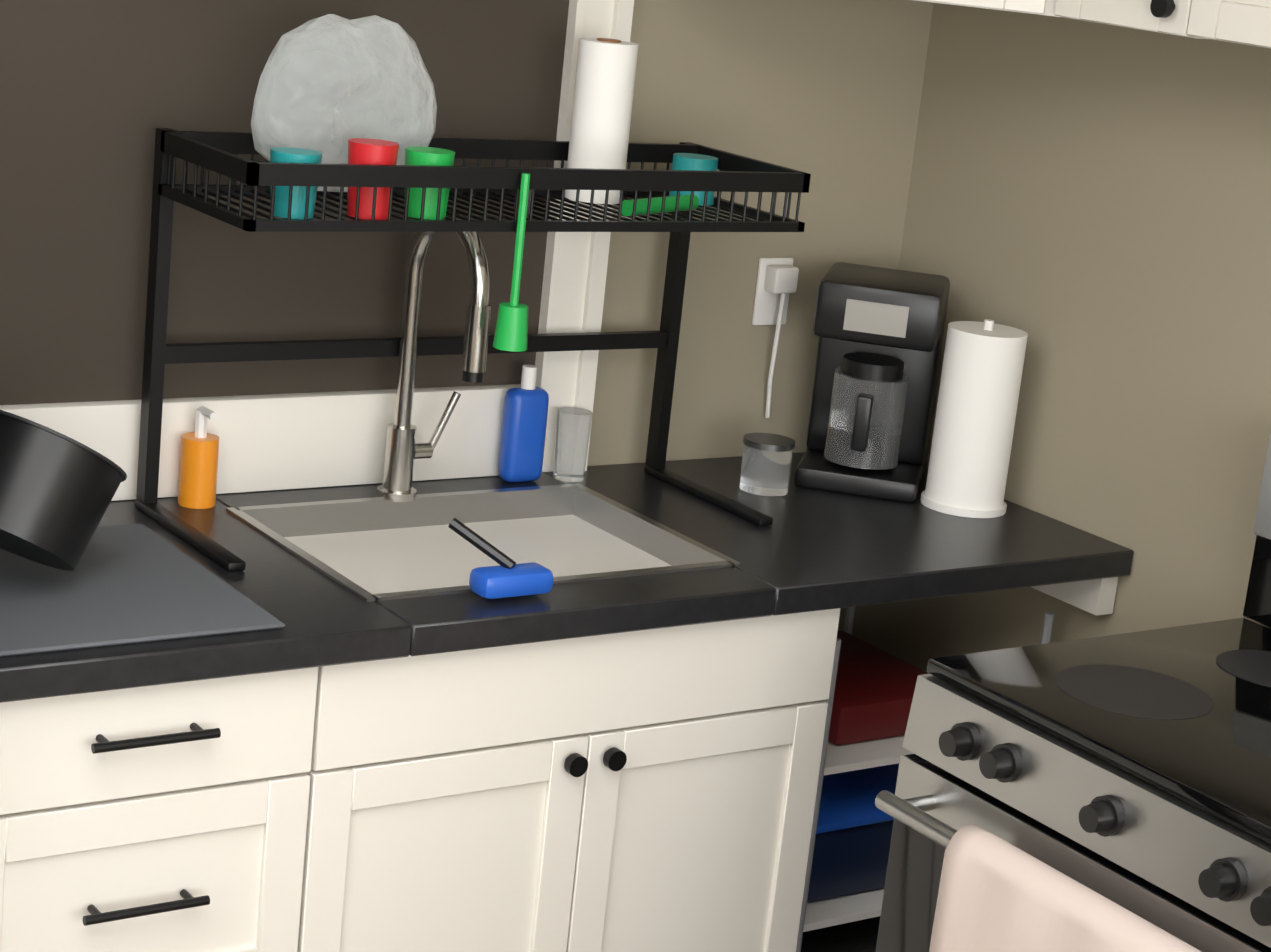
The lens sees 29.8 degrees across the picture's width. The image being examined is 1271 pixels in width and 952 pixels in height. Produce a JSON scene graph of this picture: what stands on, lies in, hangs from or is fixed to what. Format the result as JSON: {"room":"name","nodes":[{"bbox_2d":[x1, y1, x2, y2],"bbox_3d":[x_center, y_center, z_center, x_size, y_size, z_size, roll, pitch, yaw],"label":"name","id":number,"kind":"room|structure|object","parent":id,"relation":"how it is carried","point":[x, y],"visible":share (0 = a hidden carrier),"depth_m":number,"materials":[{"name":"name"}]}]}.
{"room":"kitchen","nodes":[
{"label":"kitchen","id":0,"kind":"room"},
{"bbox_2d":[587,0,932,630],"bbox_3d":[-1.457,-0.312,2.916,4.820,2.600,0.120,-4,17,-34],"label":"wall","id":1,"kind":"structure","parent":0,"point":[826,94],"depth_m":3.97,"materials":[{"name":"beige paint"}]},
{"bbox_2d":[0,0,568,404],"bbox_3d":[-0.733,-0.444,3.303,1.465,0.700,0.006,-4,17,-34],"label":"window","id":2,"kind":"structure","parent":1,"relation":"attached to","point":[94,94],"depth_m":3.41,"materials":[{"name":"brown"}]},
{"bbox_2d":[0,0,633,500],"bbox_3d":[-0.686,-0.422,3.325,1.565,0.942,0.034,-4,17,-34],"label":"window frame","id":3,"kind":"structure","parent":1,"relation":"attached to","point":[268,442],"depth_m":3.63,"materials":[{"name":"white"}]},
{"bbox_2d":[752,257,798,417],"bbox_3d":[0.232,-0.229,4.030,0.070,0.276,0.039,-4,17,-34],"label":"electrical outlet","id":4,"kind":"object","parent":1,"relation":"attached to","point":[777,280],"visible":1,"depth_m":4.01,"materials":[{"name":"white plastic"}]},
{"bbox_2d":[914,0,1060,16],"bbox_3d":[0.464,-1.116,3.525,0.628,0.800,0.627,-4,17,-34],"label":"upper cabinet","id":5,"kind":"object","parent":1,"relation":"attached to","point":[1043,7],"visible":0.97,"depth_m":3.38,"materials":[{"name":"white wood"}]},
{"bbox_2d":[852,3,1270,673],"bbox_3d":[1.821,0.185,2.335,0.120,2.600,4.700,-4,17,-34],"label":"wall","id":6,"kind":"structure","parent":0,"point":[1088,209],"depth_m":3.76,"materials":[{"name":"beige paint"}]},
{"bbox_2d":[1055,0,1205,38],"bbox_3d":[0.823,-1.008,3.253,0.353,0.800,0.250,-4,17,-34],"label":"upper cabinet","id":7,"kind":"object","parent":6,"relation":"attached to","point":[1171,17],"visible":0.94,"depth_m":3.24,"materials":[{"name":"white wood"}]},
{"bbox_2d":[1187,0,1270,48],"bbox_3d":[1.100,-0.638,2.884,0.353,0.323,0.829,-4,17,-34],"label":"upper cabinet","id":8,"kind":"object","parent":6,"relation":"attached to","point":[1246,22],"visible":1,"depth_m":3.10,"materials":[{"name":"white wood"}]},
{"bbox_3d":[-0.288,1.584,1.390,4.820,0.060,4.820,-4,17,-34],"label":"floor","id":9,"kind":"structure","parent":0,"visible":0},
{"bbox_2d":[0,665,379,951],"bbox_3d":[-0.772,0.579,3.223,0.516,0.870,0.616,-4,17,-34],"label":"base cabinet","id":10,"kind":"object","parent":9,"relation":"on","point":[221,816],"depth_m":2.94,"materials":[{"name":"white wood"}]},
{"bbox_2d":[356,613,839,951],"bbox_3d":[-0.262,0.544,3.570,0.838,0.870,0.616,-4,17,-34],"label":"base cabinet","id":11,"kind":"object","parent":9,"relation":"on","point":[396,733],"depth_m":3.30,"materials":[{"name":"white wood"}]},
{"bbox_2d":[0,452,1133,704],"bbox_3d":[-0.194,0.107,3.457,1.927,0.042,0.642,-4,17,-34],"label":"countertop","id":12,"kind":"structure","parent":11,"relation":"on","point":[822,551],"depth_m":3.33,"materials":[{"name":"black stone"}]},
{"bbox_2d":[0,524,284,656],"bbox_3d":[-0.717,0.138,3.023,0.390,0.006,0.450,-4,17,-34],"label":"drying mat","id":13,"kind":"object","parent":12,"relation":"on","point":[127,584],"visible":0.86,"depth_m":2.98,"materials":[{"name":"grey"}]},
{"bbox_2d":[0,410,126,570],"bbox_3d":[-0.762,0.013,2.989,0.245,0.223,0.230,-4,17,-34],"label":"pot","id":14,"kind":"object","parent":13,"relation":"on","point":[58,490],"visible":1,"depth_m":2.90,"materials":[{"name":"black metal"}]},
{"bbox_2d":[177,406,219,508],"bbox_3d":[-0.623,-0.029,3.427,0.054,0.146,0.067,-4,17,-34],"label":"soap dispenser","id":15,"kind":"object","parent":12,"relation":"on","point":[198,468],"visible":1,"depth_m":3.42,"materials":[{"name":"orange plastic"}]},
{"bbox_2d":[368,209,490,496],"bbox_3d":[-0.263,-0.165,3.491,0.121,0.452,0.237,-4,17,-34],"label":"faucet","id":16,"kind":"object","parent":12,"relation":"on","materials":[{"name":"silver metal"}]},
{"bbox_2d":[135,128,810,570],"bbox_3d":[-0.217,-0.197,3.456,0.906,0.540,0.345,-4,17,-34],"label":"dish rack","id":17,"kind":"object","parent":12,"relation":"on","point":[217,152],"visible":0.85,"depth_m":3.36,"materials":[{"name":"black metal"}]},
{"bbox_2d":[270,139,353,218],"bbox_3d":[-0.448,-0.384,3.135,0.067,0.085,0.067,19,19,41],"label":"cup","id":18,"kind":"object","parent":17,"relation":"on","point":[277,154],"depth_m":3.12,"materials":[{"name":"teal plastic"}]},
{"bbox_2d":[251,14,436,191],"bbox_3d":[-0.400,-0.512,3.285,0.279,0.245,0.140,-4,17,-34],"label":"bag","id":19,"kind":"object","parent":17,"relation":"on","point":[335,20],"visible":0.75,"depth_m":3.27,"materials":[{"name":"white"}]},
{"bbox_2d":[350,138,421,219],"bbox_3d":[-0.353,-0.396,3.190,0.067,0.100,0.067,19,19,41],"label":"cup","id":20,"kind":"object","parent":17,"relation":"on","point":[371,151],"depth_m":3.17,"materials":[{"name":"red plastic"}]},
{"bbox_2d":[414,147,454,219],"bbox_3d":[-0.282,-0.398,3.247,0.067,0.090,0.067,19,19,41],"label":"cup","id":21,"kind":"object","parent":17,"relation":"on","point":[431,156],"depth_m":3.23,"materials":[{"name":"green plastic"}]},
{"bbox_2d":[564,38,637,203],"bbox_3d":[-0.051,-0.530,3.561,0.088,0.238,0.088,-4,17,-34],"label":"paper towel roll","id":22,"kind":"object","parent":17,"relation":"on","point":[602,100],"visible":0.92,"depth_m":3.52,"materials":[{"name":"white paper"},{"name":"brown cardboard"}]},
{"bbox_2d":[621,191,709,216],"bbox_3d":[0.037,-0.398,3.509,0.024,0.024,0.171,15,17,32],"label":"brush","id":23,"kind":"object","parent":17,"relation":"on","point":[698,199],"depth_m":3.51,"materials":[{"name":"green plastic"}]},
{"bbox_2d":[672,153,717,205],"bbox_3d":[0.089,-0.455,3.666,0.069,0.070,0.069,19,19,41],"label":"cup","id":24,"kind":"object","parent":17,"relation":"on","point":[691,161],"depth_m":3.64,"materials":[{"name":"teal plastic"}]},
{"bbox_2d":[220,481,747,600],"bbox_3d":[-0.229,0.186,3.458,0.604,0.209,0.435,-4,17,-34],"label":"sink","id":25,"kind":"object","parent":12,"relation":"in","point":[376,546],"depth_m":3.54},
{"bbox_2d":[448,518,553,598],"bbox_3d":[-0.179,0.107,3.185,0.116,0.088,0.105,-4,17,-34],"label":"blue scrubber","id":26,"kind":"object","parent":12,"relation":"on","point":[508,577],"visible":1,"depth_m":3.16,"materials":[{"name":"blue plastic"}]},
{"bbox_2d":[498,364,548,481],"bbox_3d":[-0.174,-0.082,3.742,0.070,0.185,0.040,-4,17,-34],"label":"dish soap bottle","id":27,"kind":"object","parent":12,"relation":"on","point":[524,425],"visible":0.96,"depth_m":3.73,"materials":[{"name":"blue plastic"}]},
{"bbox_2d":[553,407,591,481],"bbox_3d":[-0.102,-0.050,3.799,0.056,0.110,0.056,-4,17,-34],"label":"drinking glass","id":28,"kind":"object","parent":12,"relation":"on","point":[573,425],"visible":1,"depth_m":3.78,"materials":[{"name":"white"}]},
{"bbox_2d":[739,433,794,495],"bbox_3d":[0.211,-0.019,3.859,0.084,0.084,0.084,-4,17,-34],"label":"glass jar","id":29,"kind":"object","parent":12,"relation":"on","point":[766,464],"visible":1,"depth_m":3.83,"materials":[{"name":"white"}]},
{"bbox_2d":[794,262,949,502],"bbox_3d":[0.390,-0.156,3.941,0.200,0.345,0.245,8,15,9],"label":"coffee maker","id":30,"kind":"object","parent":12,"relation":"on","point":[878,332],"visible":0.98,"depth_m":3.88,"materials":[{"name":"black plastic"}]},
{"bbox_2d":[920,319,1027,517],"bbox_3d":[0.550,-0.100,3.861,0.140,0.310,0.140,-4,17,-34],"label":"paper towel roll","id":31,"kind":"object","parent":12,"relation":"on","point":[978,398],"visible":1,"depth_m":3.81,"materials":[{"name":"white paper"},{"name":"white plastic"}]},
{"bbox_2d":[796,606,1054,951],"bbox_3d":[0.308,0.545,3.987,0.456,0.780,0.496,-4,17,-34],"label":"corner shelf unit","id":32,"kind":"object","parent":9,"relation":"on","point":[871,694],"visible":0.38,"depth_m":3.79,"materials":[{"name":"white wood"}]},
{"bbox_2d":[875,434,1270,951],"bbox_3d":[0.784,0.628,3.031,0.789,1.190,0.760,-4,17,-34],"label":"range","id":33,"kind":"object","parent":9,"relation":"on","point":[1109,793],"visible":1,"depth_m":2.91,"materials":[{"name":"silver metal"}]},
{"bbox_2d":[913,824,1228,951],"bbox_3d":[0.499,0.641,2.810,0.070,0.336,0.401,-4,17,-34],"label":"hand towel","id":34,"kind":"object","parent":33,"relation":"hanging from","point":[994,896],"depth_m":2.82,"materials":[{"name":"fabric"}]}
]}

